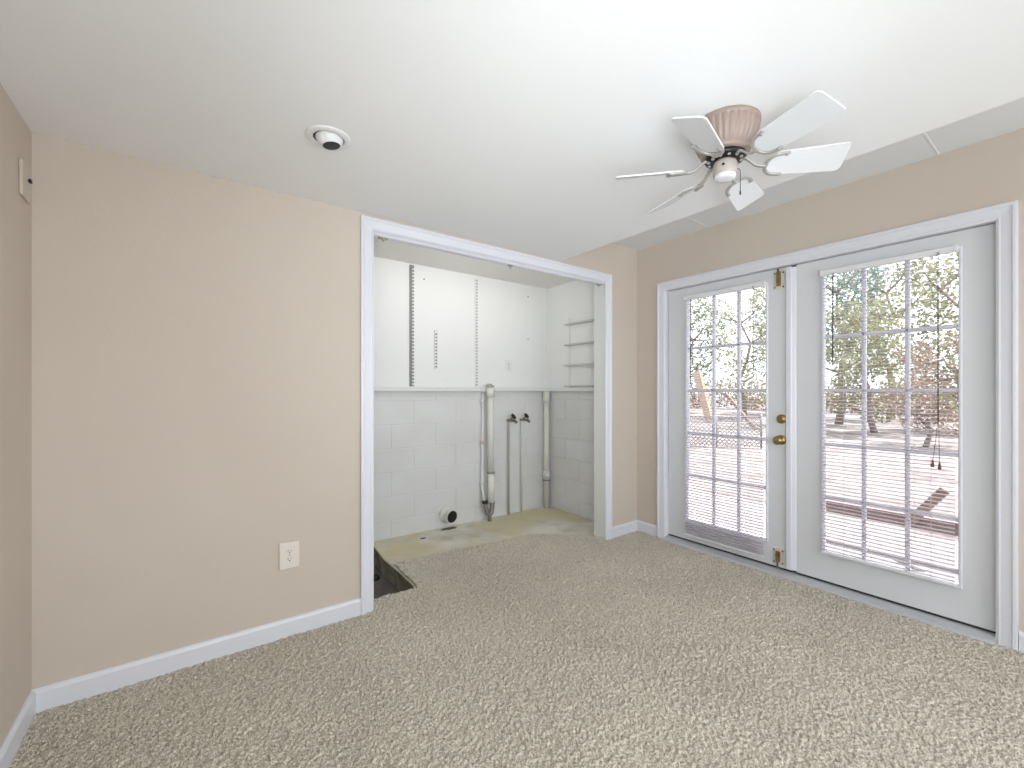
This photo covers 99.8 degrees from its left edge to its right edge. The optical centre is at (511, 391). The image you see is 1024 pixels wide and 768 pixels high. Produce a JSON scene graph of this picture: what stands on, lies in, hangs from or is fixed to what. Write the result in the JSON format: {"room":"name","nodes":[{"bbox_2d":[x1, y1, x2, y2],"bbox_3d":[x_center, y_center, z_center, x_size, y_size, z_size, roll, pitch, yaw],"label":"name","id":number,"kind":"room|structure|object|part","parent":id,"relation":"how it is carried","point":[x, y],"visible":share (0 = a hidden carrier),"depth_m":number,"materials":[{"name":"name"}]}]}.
{"room":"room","nodes":[
{"label":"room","id":0,"kind":"room"},
{"bbox_2d":[0,83,31,746],"bbox_3d":[-0.228,0.060,-0.622,0.120,2.920,5.511,0,0,-36],"label":"wall","id":1,"kind":"structure","parent":0,"point":[15,135],"depth_m":1.48,"materials":[{"name":"beige paint"}]},
{"bbox_2d":[0,691,35,767],"bbox_3d":[-0.206,1.184,-0.539,0.014,0.112,5.377,0,0,-36],"label":"baseboard","id":2,"kind":"structure","parent":1,"relation":"attached to","point":[12,741],"depth_m":1.47,"materials":[{"name":"white paint"}]},
{"bbox_2d":[19,159,31,202],"bbox_3d":[-1.748,-0.754,1.553,0.019,0.124,0.095,0,0,-36],"label":"wall plate","id":3,"kind":"object","parent":1,"relation":"attached to","point":[25,181],"visible":1,"depth_m":1.54,"materials":[{"name":"beige paint"}]},
{"bbox_2d":[32,133,636,688],"bbox_3d":[-0.397,0.060,2.755,3.859,2.920,0.123,0,0,-36],"label":"wall","id":4,"kind":"structure","parent":0,"point":[196,336],"depth_m":1.91,"materials":[{"name":"beige paint"}]},
{"bbox_2d":[31,598,360,712],"bbox_3d":[-1.319,1.184,1.990,1.227,0.112,0.014,0,0,-36],"label":"baseboard","id":5,"kind":"structure","parent":4,"relation":"attached to","point":[88,685],"depth_m":1.89,"materials":[{"name":"white paint"}]},
{"bbox_2d":[279,540,298,569],"bbox_3d":[-1.107,0.815,2.145,0.089,0.131,0.015,0,0,-36],"label":"wall outlet","id":6,"kind":"object","parent":4,"relation":"attached to","point":[288,551],"visible":1,"depth_m":2.14,"materials":[{"name":"beige plastic"}]},
{"bbox_2d":[286,548,292,553],"bbox_3d":[-1.104,0.795,2.141,0.033,0.025,0.003,0,0,-36],"label":"receptacle","id":7,"kind":"object","parent":6,"relation":"attached to","point":[288,550],"depth_m":2.14,"materials":[{"name":"grey plastic"}]},
{"bbox_2d":[286,556,292,561],"bbox_3d":[-1.104,0.835,2.141,0.033,0.025,0.003,0,0,-36],"label":"receptacle","id":8,"kind":"object","parent":6,"relation":"attached to","point":[288,558],"depth_m":2.14,"materials":[{"name":"grey plastic"}]},
{"bbox_2d":[360,215,611,614],"bbox_3d":[-0.038,0.138,3.008,2.046,2.194,0.146,0,0,-36],"label":"door frame","id":9,"kind":"structure","parent":4,"relation":"attached to","point":[368,224],"depth_m":2.64,"materials":[{"name":"white paint"}]},
{"bbox_2d":[374,231,603,286],"bbox_3d":[-0.022,-0.878,2.995,1.910,0.044,0.040,0,0,-36],"label":"closet track","id":10,"kind":"object","parent":4,"relation":"attached to","point":[382,236],"visible":0.91,"depth_m":2.83,"materials":[{"name":"white metal"}]},
{"bbox_2d":[612,520,636,537],"bbox_3d":[0.954,1.184,3.668,0.332,0.112,0.014,0,0,-36],"label":"baseboard","id":11,"kind":"structure","parent":4,"relation":"attached to","point":[622,529],"depth_m":3.66,"materials":[{"name":"white paint"}]},
{"bbox_2d":[374,238,390,252],"bbox_3d":[-1.047,-1.070,2.791,0.590,0.056,0.706,0,0,-36],"label":"ceiling","id":12,"kind":"structure","parent":0,"point":[378,244],"depth_m":3.07,"materials":[{"name":"white paint"}]},
{"bbox_2d":[374,257,546,541],"bbox_3d":[-0.670,0.060,3.930,2.750,2.920,0.120,0,0,-36],"label":"wall","id":13,"kind":"structure","parent":0,"point":[427,446],"depth_m":3.94,"materials":[{"name":"white paint"}]},
{"bbox_2d":[409,265,413,385],"bbox_3d":[-0.861,-0.562,3.706,0.036,1.040,0.015,0,0,-36],"label":"shelf standard","id":14,"kind":"object","parent":13,"relation":"attached to","point":[411,267],"visible":1,"depth_m":3.70,"materials":[{"name":"grey metal"}]},
{"bbox_2d":[434,330,437,368],"bbox_3d":[-0.677,-0.371,3.842,0.030,0.347,0.015,0,0,-36],"label":"shelf standard","id":15,"kind":"object","parent":13,"relation":"attached to","point":[435,331],"visible":1,"depth_m":3.83,"materials":[{"name":"white metal"}]},
{"bbox_2d":[439,507,457,523],"bbox_3d":[-0.564,1.115,3.863,0.132,0.132,0.114,0,0,-42],"label":"stub","id":16,"kind":"object","parent":13,"relation":"attached to","point":[447,514],"visible":1,"depth_m":3.84,"materials":[{"name":"white plastic"}]},
{"bbox_2d":[374,387,546,390],"bbox_3d":[-0.629,-0.017,3.858,2.530,0.038,0.045,0,0,-36],"label":"ledge","id":17,"kind":"object","parent":13,"relation":"attached to","point":[375,388],"visible":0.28,"depth_m":3.90,"materials":[{"name":"white wood"}]},
{"bbox_2d":[475,279,477,386],"bbox_3d":[-0.338,-0.553,4.092,0.030,1.022,0.015,0,0,-36],"label":"shelf standard","id":18,"kind":"object","parent":13,"relation":"attached to","point":[476,280],"visible":1,"depth_m":4.08,"materials":[{"name":"white metal"}]},
{"bbox_2d":[505,360,510,371],"bbox_3d":[-0.035,-0.250,4.319,0.074,0.118,0.009,0,0,-36],"label":"wall outlet","id":19,"kind":"object","parent":13,"relation":"attached to","point":[507,362],"visible":1,"depth_m":4.31,"materials":[{"name":"white plastic"}]},
{"bbox_2d":[374,241,575,288],"bbox_3d":[-0.379,-1.139,3.520,2.730,0.082,1.086,0,0,-36],"label":"ceiling","id":20,"kind":"structure","parent":0,"point":[395,251],"depth_m":3.77,"materials":[{"name":"white paint"}]},
{"bbox_2d":[0,0,1023,260],"bbox_3d":[0.861,-1.199,0.189,2.835,0.442,5.521,0,0,-36],"label":"ceiling","id":21,"kind":"structure","parent":0,"point":[511,124],"depth_m":1.38,"materials":[{"name":"white paint"}]},
{"bbox_2d":[305,125,350,150],"bbox_3d":[-0.707,-0.970,1.665,0.164,0.054,0.164,0,0,-36],"label":"recessed light","id":22,"kind":"object","parent":21,"relation":"in","point":[330,138],"visible":1,"depth_m":1.64,"materials":[{"name":"white plastic"}]},
{"bbox_2d":[615,90,850,212],"bbox_3d":[0.782,-0.849,1.584,0.773,0.258,0.772,0,0,-36],"label":"ceiling fan","id":23,"kind":"object","parent":21,"relation":"hanging from","point":[722,138],"visible":1,"depth_m":1.49,"materials":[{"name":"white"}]},
{"bbox_3d":[0.520,-0.820,1.637,0.251,0.047,0.108,0,0,11],"label":"fan blade","id":24,"kind":"part","parent":23,"relation":"part of","materials":[{"name":"white wood"}]},
{"bbox_3d":[0.697,-0.820,1.838,0.108,0.047,0.251,0,0,-19],"label":"fan blade","id":25,"kind":"part","parent":23,"relation":"part of","materials":[{"name":"white wood"}]},
{"bbox_3d":[0.660,-0.823,1.611,0.151,0.064,0.096,0,0,11],"label":"blade arm","id":26,"kind":"part","parent":23,"relation":"part of","materials":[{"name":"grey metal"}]},
{"bbox_3d":[0.745,-0.823,1.703,0.096,0.064,0.151,0,0,-19],"label":"blade arm","id":27,"kind":"part","parent":23,"relation":"part of","materials":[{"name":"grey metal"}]},
{"bbox_3d":[0.605,-0.820,1.383,0.108,0.047,0.251,0,0,41],"label":"fan blade","id":28,"kind":"part","parent":23,"relation":"part of","materials":[{"name":"white wood"}]},
{"bbox_3d":[0.698,-0.823,1.492,0.096,0.064,0.151,0,0,41],"label":"blade arm","id":29,"kind":"part","parent":23,"relation":"part of","materials":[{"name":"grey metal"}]},
{"bbox_3d":[0.832,-0.769,1.583,0.020,0.097,0.006,0,0,-12],"label":"pull chain","id":30,"kind":"part","parent":23,"relation":"part of","materials":[{"name":"grey metal"}]},
{"bbox_3d":[0.866,-0.823,1.676,0.096,0.064,0.151,0,0,41],"label":"blade arm","id":31,"kind":"part","parent":23,"relation":"part of","materials":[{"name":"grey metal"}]},
{"bbox_3d":[0.959,-0.820,1.785,0.108,0.047,0.251,0,0,41],"label":"fan blade","id":32,"kind":"part","parent":23,"relation":"part of","materials":[{"name":"white wood"}]},
{"bbox_3d":[0.820,-0.823,1.465,0.096,0.064,0.151,0,0,-19],"label":"blade arm","id":33,"kind":"part","parent":23,"relation":"part of","materials":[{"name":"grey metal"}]},
{"bbox_3d":[0.904,-0.823,1.557,0.151,0.064,0.096,0,0,11],"label":"blade arm","id":34,"kind":"part","parent":23,"relation":"part of","materials":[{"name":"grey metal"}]},
{"bbox_3d":[0.868,-0.820,1.331,0.108,0.047,0.251,0,0,-19],"label":"fan blade","id":35,"kind":"part","parent":23,"relation":"part of","materials":[{"name":"white wood"}]},
{"bbox_3d":[1.044,-0.820,1.531,0.251,0.047,0.108,0,0,11],"label":"fan blade","id":36,"kind":"part","parent":23,"relation":"part of","materials":[{"name":"white wood"}]},
{"bbox_2d":[9,507,1023,767],"bbox_3d":[0.124,1.365,2.048,3.622,0.310,3.851,0,0,-36],"label":"floor","id":37,"kind":"structure","parent":0,"point":[636,649],"depth_m":1.80,"materials":[{"name":"beige carpet"}]},
{"bbox_2d":[441,526,456,530],"bbox_3d":[-0.566,1.230,3.857,0.162,0.002,0.070,0,0,-36],"label":"debris","id":38,"kind":"object","parent":37,"relation":"on","point":[453,527],"depth_m":3.86,"materials":[{"name":"grey"}]},
{"bbox_2d":[480,384,494,520],"bbox_3d":[-0.229,0.580,4.095,0.133,1.300,0.111,0,0,-22],"label":"drain pipe","id":39,"kind":"object","parent":37,"relation":"on","point":[490,391],"visible":1,"depth_m":4.07,"materials":[{"name":"white plastic"}]},
{"bbox_2d":[507,413,517,514],"bbox_3d":[0.003,0.724,4.282,0.110,1.004,0.056,0,0,-7],"label":"water tap","id":40,"kind":"object","parent":37,"relation":"on","point":[513,419],"visible":1,"depth_m":4.28,"materials":[{"name":"grey metal"}]},
{"bbox_2d":[520,413,530,511],"bbox_3d":[0.135,0.724,4.378,0.110,1.004,0.056,0,0,-7],"label":"water tap","id":41,"kind":"object","parent":37,"relation":"on","point":[525,414],"visible":1,"depth_m":4.38,"materials":[{"name":"white metal"}]},
{"bbox_2d":[543,391,549,507],"bbox_3d":[0.364,0.614,4.550,0.082,1.224,0.082,0,0,-36],"label":"vent pipe","id":42,"kind":"object","parent":37,"relation":"on","point":[546,394],"visible":1,"depth_m":4.52,"materials":[{"name":"white plastic"}]},
{"bbox_2d":[547,281,593,520],"bbox_3d":[0.669,0.060,4.293,0.076,2.920,1.086,0,0,-36],"label":"wall","id":43,"kind":"structure","parent":0,"point":[571,413],"depth_m":4.33,"materials":[{"name":"white paint"}]},
{"bbox_2d":[547,387,593,390],"bbox_3d":[0.663,-0.017,4.199,0.045,0.038,0.941,0,0,-36],"label":"ledge","id":44,"kind":"object","parent":43,"relation":"attached to","point":[569,388],"visible":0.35,"depth_m":4.24,"materials":[{"name":"white wood"}]},
{"bbox_2d":[564,318,593,386],"bbox_3d":[0.716,-0.386,4.124,0.050,0.699,0.585,0,0,-36],"label":"wall rack","id":45,"kind":"object","parent":43,"relation":"attached to","point":[588,320],"visible":0.52,"depth_m":4.22,"materials":[{"name":"white metal"}]},
{"bbox_2d":[564,385,593,386],"bbox_3d":[0.716,-0.052,4.124,0.050,0.016,0.585,0,0,-36],"label":"shelf","id":46,"kind":"object","parent":45,"relation":"attached to","point":[564,385],"depth_m":4.18,"materials":[{"name":"white wood"}]},
{"bbox_2d":[564,363,593,365],"bbox_3d":[0.716,-0.259,4.124,0.050,0.016,0.585,0,0,-36],"label":"shelf","id":47,"kind":"object","parent":45,"relation":"attached to","point":[569,364],"depth_m":4.18,"materials":[{"name":"white wood"}]},
{"bbox_2d":[564,341,593,345],"bbox_3d":[0.716,-0.464,4.124,0.050,0.016,0.585,0,0,-36],"label":"shelf","id":48,"kind":"object","parent":45,"relation":"attached to","point":[587,342],"depth_m":4.20,"materials":[{"name":"white wood"}]},
{"bbox_2d":[564,319,593,325],"bbox_3d":[0.716,-0.669,4.124,0.050,0.016,0.585,0,0,-36],"label":"shelf","id":49,"kind":"object","parent":45,"relation":"attached to","point":[589,320],"depth_m":4.18,"materials":[{"name":"white wood"}]},
{"bbox_2d":[613,97,1023,249],"bbox_3d":[2.413,-1.327,1.334,1.024,0.187,5.521,0,0,-36],"label":"ceiling","id":50,"kind":"structure","parent":0,"point":[1008,117],"depth_m":2.38,"materials":[{"name":"white paint"}]},
{"bbox_2d":[685,217,709,227],"bbox_3d":[1.124,-1.232,2.980,0.904,0.002,0.012,0,0,-36],"label":"ceiling strip","id":51,"kind":"object","parent":50,"relation":"attached to","point":[685,217],"visible":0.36,"depth_m":3.15,"materials":[{"name":"white"}]},
{"bbox_2d":[922,132,939,154],"bbox_3d":[1.861,-1.232,1.982,0.904,0.002,0.012,0,0,-36],"label":"ceiling strip","id":52,"kind":"object","parent":50,"relation":"attached to","point":[924,133],"visible":0.36,"depth_m":2.15,"materials":[{"name":"white"}]},
{"bbox_2d":[637,128,1023,649],"bbox_3d":[2.780,0.060,1.599,0.120,2.920,5.511,0,0,-36],"label":"wall","id":53,"kind":"structure","parent":0,"point":[988,172],"depth_m":2.60,"materials":[{"name":"beige paint"}]},
{"bbox_2d":[637,520,656,536],"bbox_3d":[1.153,1.184,3.690,0.014,0.112,0.213,0,0,-36],"label":"baseboard","id":54,"kind":"structure","parent":53,"relation":"attached to","point":[648,528],"depth_m":3.68,"materials":[{"name":"white paint"}]},
{"bbox_2d":[669,265,796,572],"bbox_3d":[1.562,0.184,3.176,0.114,2.009,0.940,0,0,-36],"label":"door","id":55,"kind":"structure","parent":53,"relation":"in","point":[780,541],"depth_m":2.94,"materials":[{"name":"white paint"}]},
{"bbox_2d":[683,281,766,557],"bbox_3d":[1.545,0.192,3.178,0.053,1.884,0.602,0,0,-36],"label":"window blind","id":56,"kind":"object","parent":55,"relation":"attached to","point":[762,283],"visible":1,"depth_m":3.13,"materials":[{"name":"white plastic"}]},
{"bbox_3d":[1.543,1.127,3.176,0.024,0.014,0.586,0,0,-36],"label":"rail","id":57,"kind":"part","parent":56,"relation":"part of","materials":[{"name":"white plastic"}]},
{"bbox_3d":[1.665,-0.434,2.979,0.004,0.588,0.008,0,0,-36],"label":"pull cord","id":58,"kind":"part","parent":56,"relation":"part of","materials":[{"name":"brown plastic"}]},
{"bbox_3d":[1.569,0.146,3.193,0.026,1.768,0.615,0,0,-36],"label":"lite frame","id":59,"kind":"part","parent":55,"relation":"part of","materials":[{"name":"white paint"}]},
{"bbox_3d":[1.770,0.326,2.861,0.066,0.066,0.066,0,0,-36],"label":"knob","id":60,"kind":"part","parent":55,"relation":"part of","materials":[{"name":"gold metal"}]},
{"bbox_2d":[657,200,1017,650],"bbox_3d":[1.843,0.172,2.850,0.141,2.136,1.960,0,0,-36],"label":"door frame","id":61,"kind":"structure","parent":53,"relation":"attached to","point":[1005,215],"depth_m":2.07,"materials":[{"name":"white paint"}]},
{"bbox_2d":[797,223,995,633],"bbox_3d":[2.122,0.184,2.468,0.054,2.009,0.866,0,0,-36],"label":"door","id":62,"kind":"structure","parent":53,"relation":"in","point":[972,602],"depth_m":2.30,"materials":[{"name":"white paint"}]},
{"bbox_2d":[820,244,958,586],"bbox_3d":[2.090,0.127,2.436,0.058,1.742,0.600,0,0,-36],"label":"window blind","id":63,"kind":"object","parent":62,"relation":"attached to","point":[950,249],"visible":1,"depth_m":2.39,"materials":[{"name":"white plastic"}]},
{"bbox_3d":[2.090,0.991,2.435,0.024,0.014,0.584,0,0,-36],"label":"rail","id":64,"kind":"part","parent":63,"relation":"part of","materials":[{"name":"white plastic"}]},
{"bbox_3d":[2.207,-0.171,2.244,0.005,1.102,0.028,0,0,-36],"label":"pull cord","id":65,"kind":"part","parent":63,"relation":"part of","materials":[{"name":"brown plastic"}]},
{"bbox_3d":[2.118,0.137,2.450,0.026,1.750,0.616,0,0,-36],"label":"lite frame","id":66,"kind":"part","parent":62,"relation":"part of","materials":[{"name":"white paint"}]},
{"bbox_2d":[1019,631,1023,651],"bbox_3d":[3.336,1.184,0.732,0.014,0.112,3.216,0,0,-36],"label":"baseboard","id":67,"kind":"structure","parent":53,"relation":"attached to","point":[1021,634],"depth_m":2.02,"materials":[{"name":"white paint"}]},
{"bbox_3d":[-1.095,1.452,2.889,0.630,0.135,1.050,0,0,-36],"label":"floor","id":68,"kind":"structure","parent":0,"visible":0},
{"bbox_2d":[374,574,379,580],"bbox_3d":[-0.996,1.359,3.139,0.069,0.055,0.068,0,0,34],"label":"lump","id":69,"kind":"object","parent":68,"relation":"on","point":[376,576],"visible":0.52,"depth_m":3.12,"materials":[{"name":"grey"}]},
{"bbox_3d":[1.254,1.380,0.534,3.839,0.280,5.570,0,0,-36],"label":"floor","id":70,"kind":"structure","parent":0,"visible":0},
{"bbox_2d":[663,535,995,645],"bbox_3d":[1.836,1.215,2.843,0.168,0.050,1.818,0,0,-36],"label":"threshold","id":71,"kind":"object","parent":70,"relation":"on","point":[964,630],"visible":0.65,"depth_m":2.54,"materials":[{"name":"white wood"}]},
{"label":"outside","id":72,"kind":"structure","parent":0,"visible":0},
{"bbox_2d":[374,399,957,598],"bbox_3d":[6.130,1.520,16.954,110.000,0.300,120.000,0,0,-36],"label":"ground","id":73,"kind":"structure","parent":72,"point":[382,587],"depth_m":8.16,"materials":[{"name":"beige soil"}]},
{"bbox_2d":[693,371,711,421],"bbox_3d":[8.401,0.255,18.928,0.200,2.308,0.907,0,0,-36],"label":"timber","id":74,"kind":"object","parent":73,"relation":"on","point":[699,382],"visible":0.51,"depth_m":18.86,"materials":[{"name":"beige wood"}]},
{"bbox_2d":[690,297,727,385],"bbox_3d":[11.230,-2.566,27.581,4.473,7.912,4.696,0,0,-36],"label":"tree","id":75,"kind":"object","parent":73,"relation":"on","point":[694,367],"visible":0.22,"depth_m":27.07,"materials":[{"name":"green plant"}]},
{"bbox_2d":[690,414,761,448],"bbox_3d":[5.006,0.960,10.562,2.004,0.820,0.042,0,0,16],"label":"wire fence","id":76,"kind":"object","parent":73,"relation":"on","point":[750,417],"visible":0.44,"depth_m":10.49,"materials":[{"name":"grey metal"}]},
{"bbox_3d":[5.006,0.620,10.562,1.960,0.028,0.028,0,0,16],"label":"rail","id":77,"kind":"part","parent":76,"relation":"part of","materials":[{"name":"silver metal"}]},
{"bbox_3d":[5.949,0.960,10.295,0.042,0.820,0.044,0,0,-36],"label":"fence post","id":78,"kind":"part","parent":76,"relation":"part of","materials":[{"name":"silver metal"}]},
{"bbox_2d":[706,287,765,417],"bbox_3d":[11.476,-1.815,21.083,3.461,6.380,3.927,0,0,35],"label":"tree","id":79,"kind":"object","parent":73,"relation":"on","point":[744,403],"visible":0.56,"depth_m":21.14,"materials":[{"name":"green plant"}]},
{"bbox_2d":[724,392,756,429],"bbox_3d":[8.351,0.720,15.797,0.110,1.372,1.294,0,0,-27],"label":"timber","id":80,"kind":"object","parent":73,"relation":"on","point":[726,394],"visible":0.57,"depth_m":15.91,"materials":[{"name":"beige wood"}]},
{"bbox_2d":[747,278,831,376],"bbox_3d":[16.269,-2.955,25.608,4.568,8.706,4.265,0,0,21],"label":"tree","id":81,"kind":"object","parent":73,"relation":"on","point":[763,345],"visible":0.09,"depth_m":26.03,"materials":[{"name":"green plant"}]},
{"bbox_2d":[690,489,957,581],"bbox_3d":[2.708,1.345,3.615,2.149,0.050,5.800,0,0,-36],"label":"floor","id":82,"kind":"structure","parent":73,"relation":"on","point":[955,567],"depth_m":3.86,"materials":[{"name":"concrete"}]},
{"bbox_2d":[826,487,957,535],"bbox_3d":[3.528,1.023,2.977,0.127,0.593,3.000,0,0,-36],"label":"rail","id":83,"kind":"object","parent":82,"relation":"on","point":[955,526],"visible":0.23,"depth_m":3.39,"materials":[{"name":"brown wood"}]},
{"bbox_2d":[690,376,957,413],"bbox_3d":[21.041,0.488,27.954,6.079,3.211,30.915,0,0,-36],"label":"undergrowth","id":84,"kind":"object","parent":73,"relation":"on","point":[760,399],"visible":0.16,"depth_m":31.36,"materials":[{"name":"orange plant"}]},
{"bbox_2d":[826,267,901,423],"bbox_3d":[12.931,-2.243,17.394,4.147,7.270,4.121,0,0,-36],"label":"tree","id":85,"kind":"object","parent":73,"relation":"on","point":[837,420],"visible":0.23,"depth_m":16.62,"materials":[{"name":"green plant"}]},
{"bbox_2d":[826,291,925,433],"bbox_3d":[11.421,-0.925,13.932,2.774,4.637,3.052,0,0,6],"label":"tree","id":86,"kind":"object","parent":73,"relation":"on","point":[871,328],"visible":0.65,"depth_m":13.86,"materials":[{"name":"green plant"}]},
{"bbox_2d":[837,255,957,419],"bbox_3d":[18.252,-2.830,20.448,4.647,8.436,4.526,0,0,16],"label":"tree","id":87,"kind":"object","parent":73,"relation":"on","point":[888,373],"visible":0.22,"depth_m":20.54,"materials":[{"name":"green plant"}]},
{"bbox_2d":[871,334,957,446],"bbox_3d":[10.420,-0.058,10.805,2.331,2.897,2.381,0,0,8],"label":"tree","id":88,"kind":"object","parent":73,"relation":"on","point":[926,384],"visible":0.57,"depth_m":10.61,"materials":[{"name":"green plant"}]},
{"bbox_2d":[895,253,957,416],"bbox_3d":[15.415,-2.023,14.512,3.878,6.811,4.010,0,0,-36],"label":"tree","id":89,"kind":"object","parent":73,"relation":"on","point":[948,332],"visible":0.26,"depth_m":15.07,"materials":[{"name":"green plant"}]}
]}

